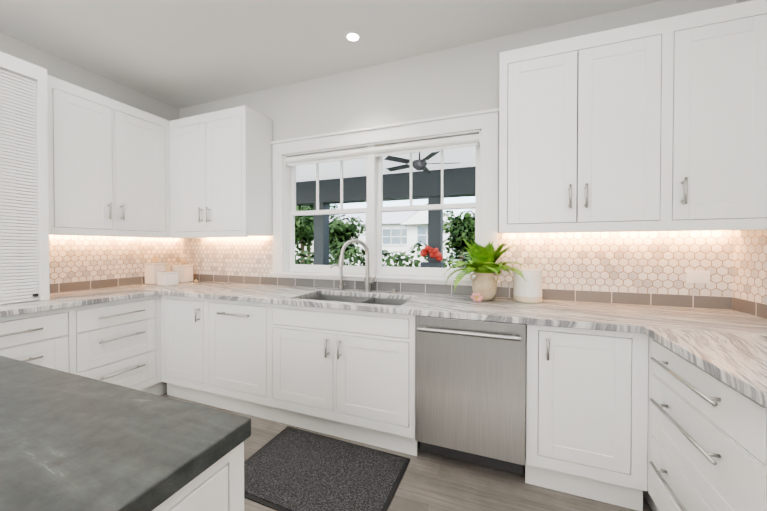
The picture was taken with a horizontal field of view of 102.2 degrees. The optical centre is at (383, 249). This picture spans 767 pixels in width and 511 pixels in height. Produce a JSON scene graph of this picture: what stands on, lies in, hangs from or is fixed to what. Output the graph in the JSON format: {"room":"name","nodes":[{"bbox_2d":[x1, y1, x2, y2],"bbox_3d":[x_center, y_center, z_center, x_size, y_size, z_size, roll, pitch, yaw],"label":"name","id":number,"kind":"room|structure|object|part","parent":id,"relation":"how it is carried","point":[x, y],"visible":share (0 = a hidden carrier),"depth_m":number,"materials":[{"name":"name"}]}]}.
{"room":"kitchen","nodes":[
{"label":"kitchen","id":0,"kind":"room"},
{"bbox_2d":[0,32,178,292],"bbox_3d":[-3.392,-0.123,0.615,0.150,2.800,6.058,0,1,21],"label":"wall","id":1,"kind":"structure","parent":0,"point":[66,71],"depth_m":2.64,"materials":[{"name":"white paint"}]},
{"bbox_2d":[49,235,179,292],"bbox_3d":[-2.842,0.108,1.849,0.008,0.480,3.350,0,1,21],"label":"backsplash","id":2,"kind":"structure","parent":1,"relation":"attached to","point":[76,263],"depth_m":2.75,"materials":[{"name":"beige tile"}]},
{"bbox_2d":[47,75,201,238],"bbox_3d":[-2.287,-0.674,2.777,0.378,1.124,1.214,0,1,21],"label":"upper cabinet","id":3,"kind":"object","parent":1,"relation":"attached to","point":[109,167],"visible":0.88,"depth_m":2.48,"materials":[{"name":"white paint"}]},
{"bbox_3d":[-2.217,-0.662,2.573,0.020,0.985,0.782,0,1,21],"label":"door","id":4,"kind":"part","parent":3,"relation":"part of","materials":[{"name":"white paint"}]},
{"bbox_3d":[-2.197,-0.314,2.542,0.042,0.135,0.104,0,1,21],"label":"handle","id":5,"kind":"part","parent":3,"relation":"part of","materials":[{"name":"silver metal"}]},
{"bbox_2d":[0,0,662,108],"bbox_3d":[-1.175,-1.564,-0.237,4.888,0.100,6.358,0,1,21],"label":"ceiling","id":6,"kind":"structure","parent":0,"point":[178,54],"depth_m":2.19,"materials":[{"name":"white paint"}]},
{"bbox_2d":[345,31,360,42],"bbox_3d":[-0.221,-1.538,2.237,0.115,0.004,0.115,0,1,-24],"label":"recessed light","id":7,"kind":"object","parent":6,"relation":"in","point":[352,36],"visible":1,"depth_m":2.21,"materials":[{"name":"white"}]},
{"bbox_2d":[160,393,651,510],"bbox_3d":[-1.175,1.335,-0.206,4.888,0.100,6.358,0,1,21],"label":"floor","id":8,"kind":"structure","parent":0,"point":[431,482],"depth_m":1.64,"materials":[{"name":"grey wood"}]},
{"bbox_2d":[0,307,75,373],"bbox_3d":[-2.517,0.825,1.845,0.617,0.878,0.756,0,1,21],"label":"base cabinet","id":9,"kind":"object","parent":8,"relation":"on","point":[43,338],"depth_m":1.95,"materials":[{"name":"white paint"}]},
{"bbox_2d":[0,285,159,316],"bbox_3d":[-2.649,0.371,1.431,0.660,0.035,2.700,0,1,21],"label":"countertop","id":10,"kind":"structure","parent":9,"relation":"on","point":[69,299],"depth_m":2.22,"materials":[{"name":"white stone"}]},
{"bbox_2d":[0,51,49,304],"bbox_3d":[-2.677,-0.443,1.720,0.396,1.584,1.036,0,1,21],"label":"tambour appliance garage","id":11,"kind":"object","parent":10,"relation":"on","point":[24,232],"visible":1,"depth_m":2.05,"materials":[{"name":"white paint"}]},
{"bbox_2d":[76,295,159,394],"bbox_3d":[-2.288,0.818,2.452,0.617,0.878,0.542,0,1,21],"label":"base cabinet","id":12,"kind":"object","parent":8,"relation":"on","point":[116,342],"depth_m":2.36,"materials":[{"name":"white paint"}]},
{"bbox_2d":[160,295,166,394],"bbox_3d":[-2.076,0.812,3.012,0.617,0.878,0.655,0,1,21],"label":"base cabinet","id":13,"kind":"object","parent":8,"relation":"on","point":[163,386],"depth_m":2.64,"materials":[{"name":"white paint"}]},
{"bbox_2d":[137,281,207,288],"bbox_3d":[-2.071,0.354,2.961,0.660,0.035,0.390,0,1,21],"label":"countertop","id":14,"kind":"structure","parent":13,"relation":"on","point":[199,282],"depth_m":3.01,"materials":[{"name":"beige stone"}]},
{"bbox_2d":[144,256,165,283],"bbox_3d":[-2.276,0.195,3.084,0.131,0.280,0.131,0,1,17],"label":"canister","id":15,"kind":"object","parent":14,"relation":"on","point":[154,267],"visible":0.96,"depth_m":3.03,"materials":[{"name":"white ceramic"}]},
{"bbox_3d":[-2.276,0.091,3.083,0.091,0.073,0.034,0,1,21],"label":"lid","id":16,"kind":"part","parent":15,"relation":"part of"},
{"bbox_2d":[157,264,179,285],"bbox_3d":[-2.053,0.235,2.953,0.136,0.202,0.136,0,1,27],"label":"canister","id":17,"kind":"object","parent":14,"relation":"on","point":[168,277],"visible":1,"depth_m":2.91,"materials":[{"name":"white ceramic"}]},
{"bbox_3d":[-2.053,0.171,2.952,0.091,0.073,0.034,0,1,21],"label":"lid","id":18,"kind":"part","parent":17,"relation":"part of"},
{"bbox_2d":[173,258,193,282],"bbox_3d":[-2.087,0.209,3.232,0.136,0.248,0.136,0,1,18],"label":"canister","id":19,"kind":"object","parent":14,"relation":"on","point":[186,272],"visible":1,"depth_m":3.19,"materials":[{"name":"white ceramic"}]},
{"bbox_3d":[-2.087,0.122,3.231,0.091,0.073,0.034,0,1,21],"label":"lid","id":20,"kind":"part","parent":19,"relation":"part of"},
{"bbox_2d":[161,295,204,403],"bbox_3d":[-1.536,0.815,2.828,0.521,0.878,0.617,0,1,21],"label":"base cabinet","id":21,"kind":"object","parent":8,"relation":"on","point":[182,318],"depth_m":2.55,"materials":[{"name":"white paint"}]},
{"bbox_2d":[152,441,243,510],"bbox_3d":[-1.423,0.851,-0.378,1.454,0.873,2.749,0,1,21],"label":"base cabinet","id":22,"kind":"object","parent":8,"relation":"on","point":[218,485],"visible":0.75,"depth_m":0.60,"materials":[{"name":"white paint"}]},
{"bbox_2d":[0,356,250,510],"bbox_3d":[-1.443,0.392,-0.375,1.433,0.040,2.771,0,1,21],"label":"countertop","id":23,"kind":"structure","parent":22,"relation":"on","point":[71,442],"depth_m":0.59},
{"bbox_2d":[205,294,320,421],"bbox_3d":[-0.993,0.817,2.623,0.639,0.878,0.617,0,1,21],"label":"base cabinet","id":24,"kind":"object","parent":8,"relation":"on","point":[263,360],"depth_m":2.26,"materials":[{"name":"white paint"}]},
{"bbox_2d":[144,282,766,332],"bbox_3d":[-0.223,0.361,2.307,4.579,0.035,0.645,0,1,21],"label":"countertop","id":25,"kind":"structure","parent":24,"relation":"on","point":[628,318],"depth_m":1.84,"materials":[{"name":"white stone"}]},
{"bbox_2d":[330,264,345,289],"bbox_3d":[-0.382,0.228,2.603,0.121,0.224,0.091,0,1,21],"label":"filter faucet","id":26,"kind":"object","parent":25,"relation":"on","point":[341,286],"visible":0.9,"depth_m":2.61,"materials":[{"name":"silver metal"}]},
{"bbox_2d":[304,294,408,305],"bbox_3d":[-0.217,0.494,2.270,0.910,0.228,0.485,0,1,21],"label":"sink","id":27,"kind":"object","parent":25,"relation":"in","point":[382,301],"depth_m":2.48,"materials":[{"name":"silver metal"}]},
{"bbox_2d":[338,239,375,291],"bbox_3d":[-0.203,0.126,2.487,0.278,0.429,0.203,0,1,21],"label":"faucet","id":28,"kind":"object","parent":25,"relation":"on","point":[368,281],"visible":1,"depth_m":2.51,"materials":[{"name":"silver metal"}]},
{"bbox_2d":[470,293,482,301],"bbox_3d":[0.619,0.316,2.052,0.083,0.066,0.050,0,1,21],"label":"trinket","id":29,"kind":"object","parent":25,"relation":"on","point":[475,297],"visible":1,"depth_m":2.05,"materials":[{"name":"pink"}]},
{"bbox_2d":[443,238,525,300],"bbox_3d":[0.654,0.134,2.064,0.534,0.422,0.380,0,1,21],"label":"fern plant","id":30,"kind":"object","parent":25,"relation":"on","point":[483,266],"visible":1,"depth_m":2.07,"materials":[{"name":"green plant"}]},
{"bbox_3d":[0.700,0.251,2.149,0.195,0.188,0.166,0,1,21],"label":"pot","id":31,"kind":"part","parent":30,"relation":"part of","materials":[{"name":"ceramic"}]},
{"bbox_2d":[513,268,541,302],"bbox_3d":[0.970,0.238,2.084,0.176,0.215,0.176,0,1,21],"label":"candle jar","id":32,"kind":"object","parent":25,"relation":"on","point":[529,290],"visible":0.94,"depth_m":2.01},
{"bbox_2d":[244,426,409,510],"bbox_3d":[-0.369,1.260,1.761,0.922,0.008,0.609,0,1,21],"label":"kitchen mat","id":33,"kind":"object","parent":8,"relation":"on","point":[287,468],"visible":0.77,"depth_m":1.73,"materials":[{"name":"black rubber"}]},
{"bbox_2d":[415,315,525,474],"bbox_3d":[0.565,0.818,1.990,0.598,0.864,0.688,0,1,21],"label":"dishwasher","id":34,"kind":"object","parent":8,"relation":"on","point":[470,391],"visible":0.83,"depth_m":1.72,"materials":[{"name":"grey metal"}]},
{"bbox_3d":[0.504,1.194,1.832,0.588,0.116,0.015,0,1,21],"label":"toe panel","id":35,"kind":"part","parent":34,"relation":"part of","materials":[{"name":"grey metal"}]},
{"bbox_2d":[525,324,647,510],"bbox_3d":[1.098,0.825,1.812,0.518,0.878,0.658,0,1,21],"label":"base cabinet","id":36,"kind":"object","parent":8,"relation":"on","point":[586,423],"visible":0.85,"depth_m":1.54,"materials":[{"name":"white paint"}]},
{"bbox_3d":[0.837,0.501,1.578,0.012,0.110,0.042,0,1,21],"label":"handle","id":37,"kind":"part","parent":36,"relation":"part of","materials":[{"name":"silver metal"}]},
{"bbox_3d":[0.997,0.747,1.552,0.396,0.650,0.020,0,1,21],"label":"door","id":38,"kind":"part","parent":36,"relation":"part of","materials":[{"name":"white paint"}]},
{"bbox_2d":[647,336,758,510],"bbox_3d":[1.398,0.834,0.998,0.617,0.878,0.659,0,1,21],"label":"base cabinet","id":39,"kind":"object","parent":8,"relation":"on","point":[707,443],"depth_m":1.09,"materials":[{"name":"white paint"}]},
{"bbox_2d":[755,404,766,510],"bbox_3d":[1.089,0.842,0.179,0.617,0.878,1.093,0,1,21],"label":"base cabinet","id":40,"kind":"object","parent":8,"relation":"on","point":[761,500],"depth_m":0.82,"materials":[{"name":"white paint"}]},
{"bbox_2d":[640,325,766,407],"bbox_3d":[1.076,0.384,0.186,0.649,0.035,2.400,0,1,21],"label":"countertop","id":41,"kind":"structure","parent":40,"relation":"on","point":[729,347],"depth_m":1.10,"materials":[{"name":"white stone"}]},
{"bbox_2d":[179,0,736,309],"bbox_3d":[-0.079,-0.145,2.682,4.888,2.800,0.150,0,1,21],"label":"wall","id":42,"kind":"structure","parent":0,"point":[457,80],"depth_m":2.47,"materials":[{"name":"white paint"}]},
{"bbox_2d":[170,105,272,237],"bbox_3d":[-1.563,-0.676,2.950,0.932,1.124,0.378,0,1,21],"label":"upper cabinet","id":43,"kind":"object","parent":42,"relation":"attached to","point":[220,173],"visible":1,"depth_m":2.79,"materials":[{"name":"white paint"}]},
{"bbox_3d":[-1.617,-0.317,2.795,0.104,0.135,0.042,0,1,21],"label":"handle","id":44,"kind":"part","parent":43,"relation":"part of","materials":[{"name":"silver metal"}]},
{"bbox_3d":[-1.611,-0.664,2.821,0.837,0.985,0.020,0,1,21],"label":"door","id":45,"kind":"part","parent":43,"relation":"part of","materials":[{"name":"white paint"}]},
{"bbox_2d":[270,108,499,285],"bbox_3d":[-0.095,-0.381,2.648,2.045,1.284,0.170,0,1,21],"label":"window unit","id":46,"kind":"structure","parent":42,"relation":"in","point":[483,140],"depth_m":2.62,"materials":[{"name":"white wood"}]},
{"bbox_3d":[-0.074,-0.337,2.703,1.759,1.094,0.055,0,1,21],"label":"sash","id":47,"kind":"part","parent":46,"relation":"part of","materials":[{"name":"white wood"}]},
{"bbox_2d":[180,230,732,309],"bbox_3d":[-0.107,0.100,2.611,4.570,0.480,0.008,0,1,21],"label":"backsplash","id":48,"kind":"structure","parent":42,"relation":"attached to","point":[644,268],"depth_m":2.06,"materials":[{"name":"beige tile"}]},
{"bbox_2d":[686,270,709,282],"bbox_3d":[1.882,0.161,1.853,0.110,0.074,0.006,0,1,21],"label":"electrical outlet plate","id":49,"kind":"object","parent":48,"relation":"attached to","point":[693,276],"visible":1,"depth_m":1.85,"materials":[{"name":"white plastic"}]},
{"bbox_2d":[499,16,674,233],"bbox_3d":[1.170,-0.676,1.940,0.831,1.102,0.337,0,1,21],"label":"upper cabinet","id":50,"kind":"object","parent":42,"relation":"attached to","point":[659,125],"depth_m":1.76,"materials":[{"name":"white paint"}]},
{"bbox_2d":[667,0,766,230],"bbox_3d":[1.767,-0.674,1.715,0.445,1.102,0.337,0,1,21],"label":"upper cabinet","id":51,"kind":"object","parent":42,"relation":"attached to","point":[719,58],"depth_m":1.56,"materials":[{"name":"white paint"}]},
{"bbox_3d":[1.312,-0.305,1.689,0.526,0.135,0.042,0,1,21],"label":"handle","id":52,"kind":"part","parent":51,"relation":"part of","materials":[{"name":"silver metal"}]},
{"bbox_3d":[1.330,-0.653,1.723,1.192,0.993,0.002,0,1,21],"label":"panel","id":53,"kind":"part","parent":51,"relation":"part of","materials":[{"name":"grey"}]},
{"bbox_3d":[1.041,-0.105,-1.058,0.150,2.800,6.058,0,1,21],"label":"wall","id":54,"kind":"structure","parent":0,"visible":0},
{"bbox_2d":[732,230,766,318],"bbox_3d":[1.495,0.124,0.372,0.008,0.480,3.050,0,1,21],"label":"backsplash","id":55,"kind":"structure","parent":54,"relation":"attached to","point":[749,289],"depth_m":1.67,"materials":[{"name":"beige tile"}]},
{"label":"outside","id":56,"kind":"structure","parent":0,"visible":0},
{"bbox_3d":[7.021,1.485,46.807,100.000,0.200,87.392,0,1,21],"label":"ground","id":57,"kind":"structure","parent":56,"visible":0},
{"bbox_2d":[295,206,313,263],"bbox_3d":[-4.219,-0.382,16.122,3.799,4.182,3.300,0,1,21],"label":"tree","id":58,"kind":"object","parent":57,"relation":"on","point":[304,229],"visible":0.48,"depth_m":15.59,"materials":[{"name":"green plant"}]},
{"bbox_2d":[296,204,341,257],"bbox_3d":[-5.519,-1.221,21.725,5.026,5.741,4.948,0,1,21],"label":"tree","id":59,"kind":"object","parent":57,"relation":"on","point":[335,206],"visible":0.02,"depth_m":21.61,"materials":[{"name":"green plant"}]},
{"bbox_3d":[-5.519,-2.298,21.714,5.026,3.585,4.948,0,1,21],"label":"crown","id":60,"kind":"part","parent":59,"relation":"part of","materials":[{"name":"green plant"}]},
{"bbox_2d":[295,240,350,265],"bbox_3d":[-4.327,-0.014,27.768,6.200,3.198,7.000,0,1,21],"label":"wall","id":61,"kind":"structure","parent":57,"relation":"on","point":[312,250],"depth_m":24.52,"materials":[{"name":"white paint"}]},
{"bbox_2d":[329,213,361,223],"bbox_3d":[-4.327,-2.413,27.742,6.900,1.600,7.700,0,1,21],"label":"roof","id":62,"kind":"structure","parent":61,"relation":"on","point":[355,215],"depth_m":26.33,"materials":[{"name":"grey"}]},
{"bbox_2d":[329,214,365,262],"bbox_3d":[-1.764,0.174,12.577,2.520,3.146,2.688,0,1,21],"label":"tree","id":63,"kind":"object","parent":57,"relation":"on","point":[341,232],"visible":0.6,"depth_m":12.22,"materials":[{"name":"green plant"}]},
{"bbox_2d":[351,224,406,266],"bbox_3d":[1.193,-0.049,24.054,4.350,3.348,8.050,0,1,21],"label":"wall","id":64,"kind":"structure","parent":57,"relation":"on","point":[395,248],"depth_m":20.06,"materials":[{"name":"white paint"}]},
{"bbox_2d":[348,211,416,224],"bbox_3d":[1.202,-2.498,24.051,5.050,1.550,8.700,0,1,21],"label":"house roof","id":65,"kind":"structure","parent":64,"relation":"on","point":[394,217],"depth_m":21.37,"materials":[{"name":"grey"}]},
{"bbox_2d":[383,229,389,243],"bbox_3d":[0.203,-0.856,20.149,0.550,0.950,0.020,0,1,21],"label":"glass","id":66,"kind":"object","parent":64,"relation":"attached to","point":[386,232],"depth_m":20.14,"materials":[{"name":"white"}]},
{"bbox_3d":[0.808,-0.854,19.912,1.990,1.130,0.045,0,1,21],"label":"window trim of the house","id":67,"kind":"part","parent":64,"relation":"part of","materials":[{"name":"white"}]},
{"bbox_2d":[392,229,399,243],"bbox_3d":[0.811,-0.854,19.919,0.550,0.950,0.020,0,1,21],"label":"glass","id":68,"kind":"object","parent":64,"relation":"attached to","point":[395,232],"depth_m":19.91,"materials":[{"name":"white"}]},
{"bbox_2d":[402,229,406,243],"bbox_3d":[1.419,-0.852,19.690,0.550,0.950,0.020,0,1,21],"label":"glass","id":69,"kind":"object","parent":64,"relation":"attached to","point":[404,231],"depth_m":19.71,"materials":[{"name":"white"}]},
{"bbox_2d":[295,240,472,267],"bbox_3d":[0.119,0.798,10.007,20.746,2.321,2.328,0,1,21],"label":"hedge","id":70,"kind":"object","parent":57,"relation":"on","point":[360,258],"visible":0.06,"depth_m":10.09,"materials":[{"name":"green plant"}]},
{"bbox_2d":[407,224,465,267],"bbox_3d":[3.914,0.081,21.211,2.650,3.148,7.450,0,1,21],"label":"wall","id":71,"kind":"structure","parent":57,"relation":"on","point":[411,235],"depth_m":18.04,"materials":[{"name":"white paint"}]},
{"bbox_2d":[417,226,425,243],"bbox_3d":[2.211,-0.857,17.894,0.500,1.000,0.020,0,1,21],"label":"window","id":72,"kind":"structure","parent":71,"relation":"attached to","point":[422,231],"depth_m":17.86,"materials":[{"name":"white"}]},
{"bbox_3d":[2.489,-0.856,17.781,1.240,1.180,0.045,0,1,21],"label":"house window trim","id":73,"kind":"part","parent":71,"relation":"part of","materials":[{"name":"white"}]},
{"bbox_2d":[400,203,449,225],"bbox_3d":[3.922,-2.093,21.212,3.350,1.200,8.100,0,1,21],"label":"house roof","id":74,"kind":"structure","parent":71,"relation":"on","point":[419,224],"depth_m":17.74,"materials":[{"name":"grey"}]},
{"bbox_2d":[402,210,451,223],"bbox_3d":[2.489,-1.997,17.414,3.175,1.030,0.001,0,1,21],"label":"gable","id":75,"kind":"object","parent":74,"relation":"attached to","point":[420,217],"visible":0.5,"depth_m":17.57,"materials":[{"name":"white"}]},
{"bbox_2d":[443,210,474,267],"bbox_3d":[3.304,0.061,12.722,2.005,3.370,2.542,0,1,21],"label":"tree","id":76,"kind":"object","parent":57,"relation":"on","point":[461,229],"visible":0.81,"depth_m":12.43,"materials":[{"name":"green plant"}]},
{"bbox_3d":[0.355,1.538,5.072,15.000,0.578,4.590,0,1,21],"label":"porch deck","id":77,"kind":"object","parent":57,"relation":"on","visible":0},
{"bbox_2d":[314,203,328,264],"bbox_3d":[-1.590,0.017,7.944,0.280,2.400,0.280,0,1,21],"label":"porch post","id":78,"kind":"object","parent":77,"relation":"on","point":[321,235],"depth_m":7.82,"materials":[{"name":"grey"}]},
{"bbox_2d":[420,245,443,267],"bbox_3d":[1.020,0.563,6.590,0.483,1.336,0.300,0,1,21],"label":"flower planter","id":79,"kind":"object","parent":77,"relation":"on","point":[435,253],"visible":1,"depth_m":6.50,"materials":[{"name":"grey"}]},
{"bbox_2d":[428,196,442,261],"bbox_3d":[1.160,0.028,6.906,0.280,2.400,0.280,0,1,21],"label":"porch post","id":80,"kind":"object","parent":77,"relation":"on","point":[435,217],"depth_m":6.78,"materials":[{"name":"grey"}]},
{"bbox_2d":[296,166,475,205],"bbox_3d":[1.069,-1.458,6.930,15.000,0.564,0.350,0,1,21],"label":"beam","id":81,"kind":"structure","parent":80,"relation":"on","point":[459,182],"depth_m":7.03,"materials":[{"name":"grey"}]},
{"bbox_2d":[296,146,475,181],"bbox_3d":[0.355,-1.780,5.036,15.000,0.120,4.591,0,1,21],"label":"porch ceiling","id":82,"kind":"structure","parent":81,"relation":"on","point":[464,156],"depth_m":6.36,"materials":[{"name":"white paint"}]},
{"bbox_2d":[384,151,458,172],"bbox_3d":[0.610,-1.516,5.143,1.296,0.408,1.238,0,1,21],"label":"ceiling fan","id":83,"kind":"object","parent":82,"relation":"hanging from","point":[419,164],"visible":0.92,"depth_m":5.02,"materials":[{"name":"grey metal"}]}
]}

